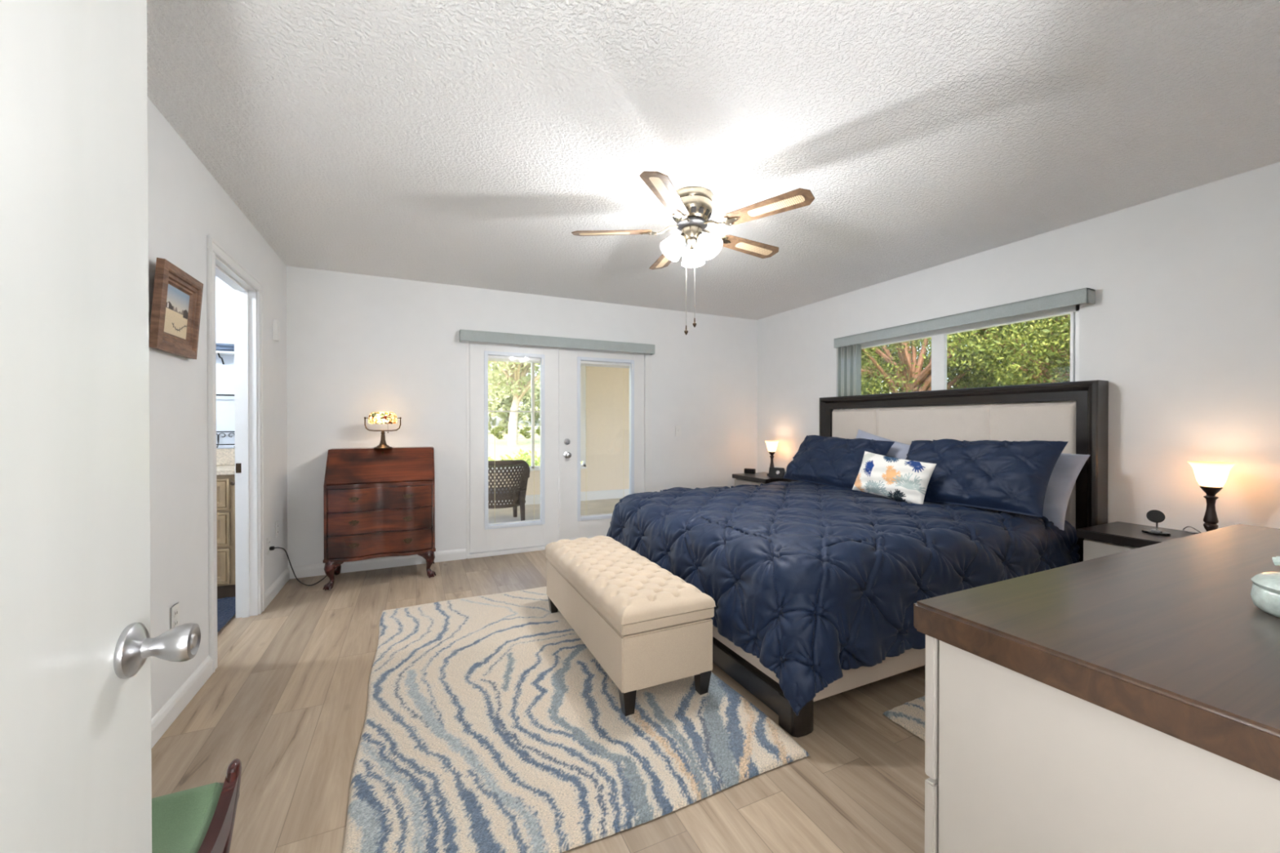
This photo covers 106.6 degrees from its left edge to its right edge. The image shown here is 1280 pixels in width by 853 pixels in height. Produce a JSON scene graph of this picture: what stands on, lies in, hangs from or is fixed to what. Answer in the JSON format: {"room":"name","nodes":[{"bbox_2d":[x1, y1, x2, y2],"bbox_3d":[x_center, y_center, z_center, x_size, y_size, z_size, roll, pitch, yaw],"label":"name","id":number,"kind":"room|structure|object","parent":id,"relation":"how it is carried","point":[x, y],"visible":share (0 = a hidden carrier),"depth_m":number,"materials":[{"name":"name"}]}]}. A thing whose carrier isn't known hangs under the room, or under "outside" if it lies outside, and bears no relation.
{"room":"bedroom","nodes":[
{"label":"bedroom","id":0,"kind":"room"},
{"bbox_2d":[147,97,287,719],"bbox_3d":[-1.848,-0.018,1.667,0.110,2.440,4.489,0,0,-25],"label":"wall","id":1,"kind":"structure","parent":0,"point":[186,204],"depth_m":2.12,"materials":[{"name":"paint"}]},
{"bbox_2d":[169,602,179,629],"bbox_3d":[-1.927,0.795,1.978,0.009,0.116,0.072,0,0,-25],"label":"wall outlet","id":2,"kind":"object","parent":1,"relation":"attached to","point":[174,610],"visible":0.88,"depth_m":1.97,"materials":[{"name":"white plastic"}]},
{"bbox_2d":[173,608,177,617],"bbox_3d":[-1.925,0.774,1.978,0.003,0.028,0.032,0,0,-25],"label":"socket","id":3,"kind":"object","parent":2,"relation":"attached to","point":[175,611],"depth_m":1.98,"materials":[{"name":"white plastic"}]},
{"bbox_2d":[173,618,177,626],"bbox_3d":[-1.925,0.816,1.979,0.003,0.028,0.032,0,0,-25],"label":"socket","id":4,"kind":"object","parent":2,"relation":"attached to","point":[175,620],"depth_m":1.98,"materials":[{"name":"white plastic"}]},
{"bbox_2d":[148,257,203,359],"bbox_3d":[-1.890,-0.466,1.954,0.051,0.339,0.360,0,0,-25],"label":"framed painting","id":5,"kind":"object","parent":1,"relation":"attached to","point":[177,297],"visible":1,"depth_m":1.93,"materials":[{"name":"brown wood"}]},
{"bbox_2d":[151,567,289,748],"bbox_3d":[-1.792,1.156,1.700,0.014,0.092,4.489,0,0,-25],"label":"baseboard","id":6,"kind":"structure","parent":1,"relation":"attached to","point":[171,710],"depth_m":2.06,"materials":[{"name":"white paint"}]},
{"bbox_2d":[206,235,264,672],"bbox_3d":[-2.311,0.135,2.674,0.128,2.122,0.868,0,0,-25],"label":"door frame","id":7,"kind":"structure","parent":1,"relation":"attached to","point":[248,290],"depth_m":2.98,"materials":[{"name":"white paint"}]},
{"bbox_2d":[266,536,271,555],"bbox_3d":[-2.520,0.808,3.240,0.009,0.116,0.072,0,0,-25],"label":"wall outlet","id":8,"kind":"object","parent":1,"relation":"attached to","point":[268,551],"visible":1,"depth_m":3.23,"materials":[{"name":"white plastic"}]},
{"bbox_2d":[272,319,279,342],"bbox_3d":[-2.582,-0.681,3.388,0.030,0.145,0.075,0,0,-25],"label":"door chime","id":9,"kind":"object","parent":1,"relation":"attached to","point":[276,323],"visible":1,"depth_m":3.36,"materials":[{"name":"white plastic"}]},
{"bbox_2d":[275,520,278,537],"bbox_3d":[-2.611,0.740,3.434,0.009,0.116,0.072,0,0,-25],"label":"wall outlet","id":10,"kind":"object","parent":1,"relation":"attached to","point":[277,522],"visible":1,"depth_m":3.42,"materials":[{"name":"white plastic"}]},
{"bbox_2d":[215,275,235,448],"bbox_3d":[-3.680,-0.029,3.519,1.631,2.440,0.100,0,0,-25],"label":"wall","id":11,"kind":"structure","parent":0,"point":[224,294],"depth_m":3.69,"materials":[{"name":"paint"}]},
{"bbox_2d":[215,351,234,364],"bbox_3d":[-3.112,-0.521,3.656,0.320,0.089,0.130,0,0,-25],"label":"towel shelf","id":12,"kind":"object","parent":11,"relation":"attached to","point":[219,353],"visible":0.44,"depth_m":3.60,"materials":[{"name":"white plastic"}]},
{"bbox_2d":[215,342,234,351],"bbox_3d":[-3.108,-0.596,3.654,0.285,0.058,0.115,0,0,-25],"label":"folded towel","id":13,"kind":"object","parent":12,"relation":"on","point":[219,347],"visible":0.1,"depth_m":3.60,"materials":[{"name":"blue fabric"}]},
{"bbox_2d":[216,394,234,395],"bbox_3d":[-3.227,-0.240,3.644,0.500,0.011,0.056,0,0,-25],"label":"towel bar","id":14,"kind":"object","parent":11,"relation":"attached to","point":[216,394],"visible":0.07,"depth_m":3.64,"materials":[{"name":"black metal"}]},
{"bbox_2d":[216,431,235,448],"bbox_3d":[-3.209,0.100,3.632,0.528,0.126,0.035,0,0,-25],"label":"rack","id":15,"kind":"object","parent":11,"relation":"attached to","point":[220,432],"visible":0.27,"depth_m":3.65,"materials":[{"name":"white metal"}]},
{"bbox_2d":[286,266,757,567],"bbox_3d":[-0.710,-0.036,4.759,4.800,2.440,0.140,0,0,-25],"label":"wall","id":16,"kind":"structure","parent":0,"point":[358,345],"depth_m":4.20,"materials":[{"name":"paint"}]},
{"bbox_2d":[288,548,466,578],"bbox_3d":[-0.678,1.138,4.696,4.580,0.092,0.014,0,0,-25],"label":"baseboard","id":17,"kind":"structure","parent":16,"relation":"attached to","point":[313,570],"depth_m":3.98,"materials":[{"name":"white paint"}]},
{"bbox_2d":[469,341,559,553],"bbox_3d":[-1.168,0.181,4.500,0.831,1.928,0.071,0,0,-25],"label":"door","id":18,"kind":"structure","parent":16,"relation":"in","point":[484,536],"depth_m":4.46,"materials":[{"name":"white paint"}]},
{"bbox_2d":[488,355,540,524],"bbox_3d":[-1.184,0.125,4.506,0.494,1.570,0.016,0,0,-25],"label":"glass pane","id":19,"kind":"object","parent":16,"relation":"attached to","point":[499,357],"depth_m":4.52,"materials":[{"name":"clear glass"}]},
{"bbox_2d":[459,329,654,355],"bbox_3d":[-0.727,-0.803,4.616,1.910,0.096,0.094,0,0,-25],"label":"window valance","id":20,"kind":"object","parent":16,"relation":"attached to","point":[464,335],"visible":1,"depth_m":4.52,"materials":[{"name":"grey fabric"}]},
{"bbox_2d":[466,341,652,559],"bbox_3d":[-0.741,0.182,4.729,1.858,2.004,0.150,0,0,-25],"label":"door frame","id":21,"kind":"structure","parent":16,"relation":"attached to","point":[647,357],"depth_m":4.65,"materials":[{"name":"white paint"}]},
{"bbox_2d":[561,347,644,540],"bbox_3d":[-0.363,0.179,4.849,0.910,1.928,0.123,0,0,-25],"label":"door","id":22,"kind":"structure","parent":16,"relation":"in","point":[575,526],"depth_m":4.74,"materials":[{"name":"white paint"}]},
{"bbox_2d":[580,360,630,516],"bbox_3d":[-0.355,0.123,4.895,0.556,1.570,0.016,0,0,-25],"label":"glass pane","id":23,"kind":"object","parent":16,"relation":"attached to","point":[589,363],"depth_m":4.91,"materials":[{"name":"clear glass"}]},
{"bbox_2d":[151,550,929,852],"bbox_3d":[-0.248,1.253,1.465,7.009,0.100,6.650,0,0,-25],"label":"floor","id":24,"kind":"structure","parent":0,"point":[286,696],"depth_m":1.79,"materials":[{"name":"brown wood"}]},
{"bbox_2d":[0,0,200,852],"bbox_3d":[-0.545,0.182,0.308,0.173,2.033,0.820,0,0,-25],"label":"door","id":25,"kind":"structure","parent":24,"relation":"on","point":[77,646],"depth_m":0.53,"materials":[{"name":"white paint"}]},
{"bbox_2d":[151,758,241,852],"bbox_3d":[-1.012,0.945,0.734,0.555,0.513,0.341,0,0,-25],"label":"chair","id":26,"kind":"object","parent":24,"relation":"on","point":[201,819],"visible":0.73,"depth_m":0.91,"materials":[{"name":"fabric"}]},
{"bbox_2d":[216,448,235,598],"bbox_3d":[-3.516,0.683,3.232,1.471,1.020,0.564,0,0,-25],"label":"bathroom vanity","id":27,"kind":"object","parent":24,"relation":"on","point":[225,458],"visible":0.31,"depth_m":3.27,"materials":[{"name":"brown wood"}]},
{"bbox_2d":[217,596,235,632],"bbox_3d":[-2.758,1.180,2.760,0.590,0.008,1.010,0,0,-25],"label":"bath mat","id":28,"kind":"object","parent":24,"relation":"on","point":[226,606],"visible":0.06,"depth_m":3.06,"materials":[{"name":"blue fabric"}]},
{"bbox_2d":[269,546,327,586],"bbox_3d":[-2.423,0.790,3.596,0.102,0.799,0.745,0,0,16],"label":"power cord","id":29,"kind":"object","parent":24,"relation":"on","point":[271,548],"visible":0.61,"depth_m":3.35,"materials":[{"name":"black plastic"}]},
{"bbox_2d":[322,446,435,591],"bbox_3d":[-2.042,0.681,3.795,0.761,1.016,0.461,0,0,-25],"label":"desk","id":30,"kind":"object","parent":24,"relation":"on","point":[378,503],"visible":1,"depth_m":3.64,"materials":[{"name":"brown wood"}]},
{"bbox_2d":[364,412,401,448],"bbox_3d":[-2.042,0.030,3.792,0.263,0.291,0.129,0,0,-25],"label":"lamp","id":31,"kind":"object","parent":30,"relation":"on","point":[374,417],"visible":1,"depth_m":3.76,"materials":[{"name":"brown metal"}]},
{"bbox_2d":[342,586,809,852],"bbox_3d":[-0.514,1.186,2.400,1.508,0.018,2.180,0,0,-25],"label":"area rug","id":32,"kind":"object","parent":24,"relation":"on","point":[491,726],"visible":0.82,"depth_m":1.78,"materials":[{"name":"fabric"}]},
{"bbox_2d":[544,535,715,716],"bbox_3d":[-0.137,0.952,2.577,0.454,0.466,1.258,0,0,-25],"label":"storage bench","id":33,"kind":"object","parent":32,"relation":"on","point":[645,625],"visible":1,"depth_m":2.09,"materials":[{"name":"beige fabric"}]},
{"bbox_2d":[544,535,715,625],"bbox_3d":[-0.137,0.759,2.576,0.454,0.080,1.258,0,0,-25],"label":"tufted cushion","id":34,"kind":"object","parent":33,"relation":"on","point":[630,588],"depth_m":2.23,"materials":[{"name":"beige fabric"}]},
{"bbox_2d":[732,472,796,486],"bbox_3d":[1.353,0.856,5.171,0.467,0.650,0.570,0,0,-25],"label":"nightstand","id":35,"kind":"object","parent":24,"relation":"on","point":[757,478],"visible":0.17,"depth_m":5.06,"materials":[{"name":"brown wood"}]},
{"bbox_2d":[744,468,755,474],"bbox_3d":[1.235,0.502,5.367,0.124,0.056,0.041,0,0,37],"label":"desk clock","id":36,"kind":"object","parent":35,"relation":"on","point":[753,471],"visible":1,"depth_m":5.34,"materials":[{"name":"black plastic"}]},
{"bbox_2d":[764,440,779,475],"bbox_3d":[1.435,0.344,5.190,0.153,0.374,0.153,0,0,-25],"label":"table lamp","id":37,"kind":"object","parent":35,"relation":"on","point":[771,446],"visible":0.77,"depth_m":5.16,"materials":[{"name":"white glass"}]},
{"bbox_2d":[768,466,785,477],"bbox_3d":[1.445,0.482,5.027,0.160,0.100,0.089,0,0,37],"label":"clock radio","id":38,"kind":"object","parent":35,"relation":"on","point":[773,472],"visible":0.95,"depth_m":5.00,"materials":[{"name":"black plastic"}]},
{"bbox_2d":[882,695,924,741],"bbox_3d":[1.777,1.188,1.992,1.407,0.018,0.654,0,0,-25],"label":"rug","id":39,"kind":"object","parent":24,"relation":"on","point":[910,715],"visible":0.02,"depth_m":1.95,"materials":[{"name":"fabric"}]},
{"bbox_2d":[712,380,1108,737],"bbox_3d":[1.228,0.462,3.228,2.343,1.462,2.080,0,0,-25],"label":"king bed","id":40,"kind":"object","parent":24,"relation":"on","point":[1076,413],"visible":0.2,"depth_m":2.92,"materials":[{"name":"brown wood"}]},
{"bbox_3d":[1.200,0.782,3.241,2.075,0.378,1.938,0,0,-25],"label":"mattress","id":41,"kind":"object","parent":40,"relation":"on","visible":0},
{"bbox_2d":[606,480,1079,715],"bbox_3d":[1.090,0.773,3.202,2.161,0.624,2.221,0,0,-25],"label":"comforter","id":42,"kind":"object","parent":41,"relation":"on","point":[815,582],"visible":0.8,"depth_m":2.24,"materials":[{"name":"blue fabric"}]},
{"bbox_2d":[782,435,894,492],"bbox_3d":[1.605,0.290,3.984,0.347,0.423,0.937,0,0,-25],"label":"bed pillow","id":43,"kind":"object","parent":42,"relation":"on","point":[833,461],"visible":0.85,"depth_m":3.88,"materials":[{"name":"blue fabric"}]},
{"bbox_2d":[852,451,936,504],"bbox_3d":[1.666,0.339,3.160,0.192,0.325,0.498,0,0,-25],"label":"throw cushion","id":44,"kind":"object","parent":42,"relation":"on","point":[907,481],"visible":1,"depth_m":3.09,"materials":[{"name":"white fabric"}]},
{"bbox_2d":[905,439,1068,517],"bbox_3d":[2.054,0.293,3.010,0.355,0.428,0.937,0,0,-25],"label":"bed pillow","id":45,"kind":"object","parent":42,"relation":"on","point":[1013,477],"visible":0.81,"depth_m":2.81,"materials":[{"name":"blue fabric"}]},
{"bbox_2d":[942,438,1090,530],"bbox_3d":[2.290,0.332,3.079,0.239,0.479,0.891,0,0,-25],"label":"bed pillow","id":46,"kind":"object","parent":42,"relation":"on","point":[1064,476],"visible":0.11,"depth_m":2.73,"materials":[{"name":"grey fabric"}]},
{"bbox_2d":[855,429,910,459],"bbox_3d":[1.951,0.318,3.783,0.210,0.583,0.887,0,0,-20],"label":"bed pillow","id":47,"kind":"object","parent":41,"relation":"on","point":[898,450],"visible":0.12,"depth_m":3.72,"materials":[{"name":"grey fabric"}]},
{"bbox_2d":[913,524,1279,852],"bbox_3d":[1.283,0.756,0.943,1.540,0.900,0.504,0,0,-25],"label":"dresser","id":48,"kind":"object","parent":24,"relation":"on","point":[1128,701],"visible":1,"depth_m":0.69,"materials":[{"name":"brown wood"}]},
{"bbox_2d":[1250,555,1279,617],"bbox_3d":[1.094,0.260,0.759,0.152,0.094,0.152,0,0,-25],"label":"trinket box","id":49,"kind":"object","parent":48,"relation":"on","point":[1265,588],"visible":1,"depth_m":0.78,"materials":[{"name":"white ceramic"}]},
{"bbox_2d":[1076,521,1198,560],"bbox_3d":[2.659,0.873,2.393,0.467,0.650,0.570,0,0,-25],"label":"nightstand","id":50,"kind":"object","parent":24,"relation":"on","point":[1112,538],"visible":0.1,"depth_m":2.46,"materials":[{"name":"brown wood"}]},
{"bbox_2d":[1141,504,1170,535],"bbox_3d":[2.643,0.477,2.444,0.078,0.141,0.106,0,0,-25],"label":"charging stand","id":51,"kind":"object","parent":50,"relation":"on","point":[1154,516],"visible":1,"depth_m":2.44,"materials":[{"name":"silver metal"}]},
{"bbox_2d":[1182,526,1201,533],"bbox_3d":[2.827,0.529,2.419,0.043,0.035,0.145,0,0,21],"label":"lamp cord","id":52,"kind":"object","parent":50,"relation":"on","point":[1185,526],"visible":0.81,"depth_m":2.44,"materials":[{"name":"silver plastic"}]},
{"bbox_2d":[1187,461,1235,534],"bbox_3d":[2.769,0.361,2.315,0.153,0.374,0.153,0,0,-25],"label":"table lamp","id":53,"kind":"object","parent":50,"relation":"on","point":[1211,477],"visible":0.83,"depth_m":2.30,"materials":[{"name":"white glass"}]},
{"bbox_2d":[488,497,622,523],"bbox_3d":[-1.539,1.242,5.986,7.500,0.108,2.770,0,0,-25],"label":"floor","id":54,"kind":"structure","parent":0,"point":[606,505],"depth_m":6.72,"materials":[{"name":"tile"}]},
{"bbox_2d":[488,459,529,520],"bbox_3d":[-1.741,0.792,5.896,0.776,0.795,0.695,0,0,-25],"label":"wicker armchair","id":55,"kind":"object","parent":54,"relation":"on","point":[512,493],"visible":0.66,"depth_m":5.68,"materials":[{"name":"wicker"}]},
{"bbox_2d":[488,364,629,495],"bbox_3d":[-1.528,-0.033,5.955,7.500,2.620,2.720,0,0,-25],"label":"wall","id":56,"kind":"structure","parent":0,"point":[607,388],"depth_m":7.75,"materials":[{"name":"beige paint"}]},
{"bbox_2d":[488,358,586,472],"bbox_3d":[-3.020,-0.187,6.613,4.764,1.720,0.100,0,0,-25],"label":"window","id":57,"kind":"structure","parent":56,"relation":"in","point":[532,468],"depth_m":7.27,"materials":[{"name":"white plastic"}]},
{"bbox_2d":[580,363,584,461],"bbox_3d":[-0.920,-0.243,7.541,0.090,1.580,0.025,0,0,-25],"label":"window blind","id":58,"kind":"object","parent":57,"relation":"attached to","point":[582,367],"visible":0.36,"depth_m":7.53,"materials":[{"name":"white plastic"}]},
{"bbox_2d":[488,488,629,505],"bbox_3d":[-2.108,1.111,7.019,7.350,0.142,0.014,0,0,-25],"label":"baseboard","id":59,"kind":"structure","parent":56,"relation":"attached to","point":[608,494],"depth_m":7.67,"materials":[{"name":"white paint"}]},
{"bbox_2d":[146,0,1279,319],"bbox_3d":[-0.248,-1.297,1.450,7.009,0.120,6.650,0,0,-25],"label":"ceiling","id":60,"kind":"structure","parent":0,"point":[463,143],"depth_m":1.97,"materials":[{"name":"white paint"}]},
{"bbox_2d":[571,171,814,335],"bbox_3d":[0.298,-0.864,2.618,1.238,0.759,1.247,0,0,-25],"label":"ceiling fan","id":61,"kind":"object","parent":60,"relation":"hanging from","point":[691,208],"visible":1,"depth_m":2.50,"materials":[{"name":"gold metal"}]},
{"bbox_2d":[756,161,1279,533],"bbox_3d":[2.413,-0.030,3.685,0.160,2.440,4.739,0,0,-25],"label":"wall","id":62,"kind":"structure","parent":0,"point":[1182,326],"depth_m":2.62,"materials":[{"name":"paint"}]},
{"bbox_2d":[848,304,1079,391],"bbox_3d":[2.326,-0.386,3.776,0.089,0.790,1.864,0,0,-25],"label":"window","id":63,"kind":"structure","parent":62,"relation":"in","point":[939,337],"depth_m":3.58,"materials":[{"name":"white plastic"}]},
{"bbox_2d":[837,343,861,410],"bbox_3d":[1.931,-0.389,4.399,0.080,0.710,0.221,0,0,-25],"label":"vertical blind","id":64,"kind":"object","parent":63,"relation":"attached to","point":[849,357],"visible":0.63,"depth_m":4.38,"materials":[{"name":"grey fabric"}]},
{"bbox_2d":[834,288,1095,348],"bbox_3d":[2.272,-0.778,3.673,0.099,0.087,1.875,0,0,-25],"label":"window valance","id":65,"kind":"object","parent":62,"relation":"attached to","point":[1082,295],"visible":0.98,"depth_m":3.33,"materials":[{"name":"grey fabric"}]},
{"bbox_2d":[1250,583,1279,617],"bbox_3d":[1.094,0.287,0.759,0.152,0.040,0.152,0,0,-25],"label":"bowl","id":66,"kind":"object","parent":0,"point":[1266,597],"depth_m":0.78,"materials":[{"name":"white ceramic"}]},
{"label":"outside","id":67,"kind":"structure","parent":0,"visible":0},
{"bbox_2d":[488,426,582,466],"bbox_3d":[-32.936,0.815,117.119,280.000,0.100,360.000,0,0,-25],"label":"ground","id":68,"kind":"structure","parent":67,"point":[497,447],"depth_m":31.10,"materials":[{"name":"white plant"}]},
{"bbox_2d":[490,426,504,439],"bbox_3d":[-13.395,0.582,44.784,1.337,1.396,1.298,0,0,-25],"label":"bush","id":69,"kind":"object","parent":68,"relation":"on","point":[495,433],"visible":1,"depth_m":44.67,"materials":[{"name":"green plant"}]},
{"bbox_2d":[488,360,539,444],"bbox_3d":[-7.812,-4.533,33.274,11.754,12.303,12.443,0,0,-35],"label":"tree","id":70,"kind":"object","parent":68,"relation":"on","point":[513,374],"visible":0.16,"depth_m":32.40,"materials":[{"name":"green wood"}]},
{"bbox_2d":[488,368,539,434],"bbox_3d":[-19.656,-4.149,70.011,14.252,11.332,12.974,0,0,3],"label":"tree","id":71,"kind":"object","parent":68,"relation":"on","point":[500,404],"visible":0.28,"depth_m":68.39,"materials":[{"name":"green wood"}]},
{"bbox_2d":[519,425,531,438],"bbox_3d":[-11.122,0.573,46.294,1.337,1.396,1.298,0,0,-25],"label":"bush","id":72,"kind":"object","parent":68,"relation":"on","point":[522,433],"visible":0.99,"depth_m":46.14,"materials":[{"name":"green plant"}]},
{"bbox_2d":[521,395,539,430],"bbox_3d":[-12.856,-4.198,78.140,14.837,11.332,13.602,0,0,-25],"label":"tree","id":73,"kind":"object","parent":68,"relation":"on","point":[536,418],"visible":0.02,"depth_m":77.08,"materials":[{"name":"green plant"}]},
{"bbox_2d":[488,448,582,467],"bbox_3d":[-1.929,0.884,10.606,8.967,0.822,2.181,0,0,-23],"label":"hedge","id":74,"kind":"object","parent":68,"relation":"on","point":[523,456],"visible":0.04,"depth_m":10.28,"materials":[{"name":"green plant"}]},
{"bbox_2d":[534,426,539,435],"bbox_3d":[-9.759,0.568,47.156,1.337,1.396,1.298,0,0,-25],"label":"bush","id":75,"kind":"object","parent":68,"relation":"on","point":[537,432],"visible":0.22,"depth_m":46.73,"materials":[{"name":"green plant"}]},
{"bbox_2d":[861,338,931,395],"bbox_3d":[5.873,-1.164,14.213,5.212,5.587,4.988,0,0,30],"label":"tree","id":76,"kind":"object","parent":68,"relation":"on","point":[920,347],"visible":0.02,"depth_m":12.72,"materials":[{"name":"green plant"}]},
{"bbox_2d":[861,317,1069,395],"bbox_3d":[5.525,-1.137,9.625,5.212,5.587,4.988,0,0,-43],"label":"tree","id":77,"kind":"object","parent":68,"relation":"on","point":[907,375],"visible":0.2,"depth_m":9.40,"materials":[{"name":"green plant"}]},
{"bbox_2d":[866,315,1066,393],"bbox_3d":[8.402,-1.150,11.906,4.988,5.587,5.212,0,0,-2],"label":"tree","id":78,"kind":"object","parent":68,"relation":"on","point":[928,350],"visible":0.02,"depth_m":11.15,"materials":[{"name":"green plant"}]},
{"bbox_2d":[906,314,1070,386],"bbox_3d":[7.145,-1.124,7.419,4.988,5.587,5.212,0,0,-28],"label":"tree","id":79,"kind":"object","parent":68,"relation":"on","point":[1055,366],"visible":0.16,"depth_m":6.96,"materials":[{"name":"green plant"}]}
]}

